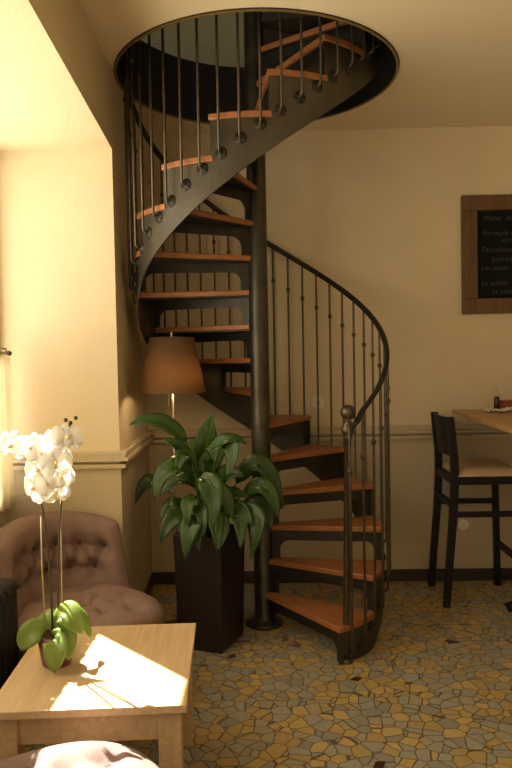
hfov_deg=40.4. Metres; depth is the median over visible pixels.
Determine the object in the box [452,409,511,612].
bar table
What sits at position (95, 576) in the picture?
tufted armchair
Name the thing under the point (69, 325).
wall
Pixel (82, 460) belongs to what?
trim
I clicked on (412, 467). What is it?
wainscoting
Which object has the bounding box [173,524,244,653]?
planter
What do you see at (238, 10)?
trim
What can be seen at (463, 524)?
wall socket
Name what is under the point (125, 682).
coffee table
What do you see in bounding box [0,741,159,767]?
tufted armchair
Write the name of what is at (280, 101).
spiral staircase
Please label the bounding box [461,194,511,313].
chalkboard
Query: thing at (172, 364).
floor lamp
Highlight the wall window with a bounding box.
[0,329,5,528]
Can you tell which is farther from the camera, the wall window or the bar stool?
the bar stool
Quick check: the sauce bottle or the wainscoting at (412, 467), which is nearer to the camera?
the sauce bottle
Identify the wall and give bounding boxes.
[0,67,147,451]
[141,11,511,429]
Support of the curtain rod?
attached to the window
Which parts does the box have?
lid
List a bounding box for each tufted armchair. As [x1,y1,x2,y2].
[0,510,163,661]
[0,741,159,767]
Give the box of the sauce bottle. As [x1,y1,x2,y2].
[494,388,499,408]
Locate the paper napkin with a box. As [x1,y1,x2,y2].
[484,407,511,411]
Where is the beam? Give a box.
[0,0,111,150]
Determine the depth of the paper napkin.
4.28 m
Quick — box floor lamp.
[139,331,205,623]
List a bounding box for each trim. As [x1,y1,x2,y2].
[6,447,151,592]
[13,424,511,470]
[113,7,398,122]
[114,9,398,123]
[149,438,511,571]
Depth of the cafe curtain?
3.38 m
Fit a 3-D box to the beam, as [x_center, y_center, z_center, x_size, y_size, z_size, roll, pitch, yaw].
[-1.066,-1.298,0.405,0.820,0.435,6.260,-1,2,1]
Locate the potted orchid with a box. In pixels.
[0,416,91,672]
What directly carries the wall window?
in the wall at (69, 325)
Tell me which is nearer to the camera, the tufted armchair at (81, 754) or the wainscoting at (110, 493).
the tufted armchair at (81, 754)
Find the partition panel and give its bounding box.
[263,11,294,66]
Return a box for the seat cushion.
[18,584,163,655]
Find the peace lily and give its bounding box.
[129,413,283,653]
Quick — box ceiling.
[77,0,511,134]
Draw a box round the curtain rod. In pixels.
[0,348,11,355]
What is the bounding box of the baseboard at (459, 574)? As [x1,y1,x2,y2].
[144,568,511,594]
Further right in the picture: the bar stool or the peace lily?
the bar stool
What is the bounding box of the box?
[500,399,511,408]
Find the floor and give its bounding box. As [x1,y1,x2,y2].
[24,580,511,767]
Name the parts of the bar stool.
leg, backrest, leg, seat frame, seat, leg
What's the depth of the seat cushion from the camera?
3.12 m
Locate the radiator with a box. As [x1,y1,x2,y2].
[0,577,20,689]
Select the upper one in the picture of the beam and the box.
the beam
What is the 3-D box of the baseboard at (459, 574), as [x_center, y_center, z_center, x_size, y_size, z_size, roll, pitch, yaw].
[1.194,1.296,4.125,3.824,0.078,1.079,-1,2,1]
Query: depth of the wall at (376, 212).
4.61 m
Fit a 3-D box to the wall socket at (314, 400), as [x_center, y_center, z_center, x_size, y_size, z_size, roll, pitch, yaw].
[0.414,0.126,4.634,0.088,0.088,0.011,-1,2,1]
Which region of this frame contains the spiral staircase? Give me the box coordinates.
[122,11,390,664]
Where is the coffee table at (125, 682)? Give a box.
[0,623,195,767]
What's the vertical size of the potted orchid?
0.870 m
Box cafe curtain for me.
[0,357,15,511]
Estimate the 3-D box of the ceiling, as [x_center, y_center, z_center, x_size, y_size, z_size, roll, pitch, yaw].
[0.784,-1.689,0.939,4.510,0.280,7.325,-1,2,1]
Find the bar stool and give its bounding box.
[428,412,511,607]
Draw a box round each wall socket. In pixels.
[312,396,324,408]
[458,519,468,529]

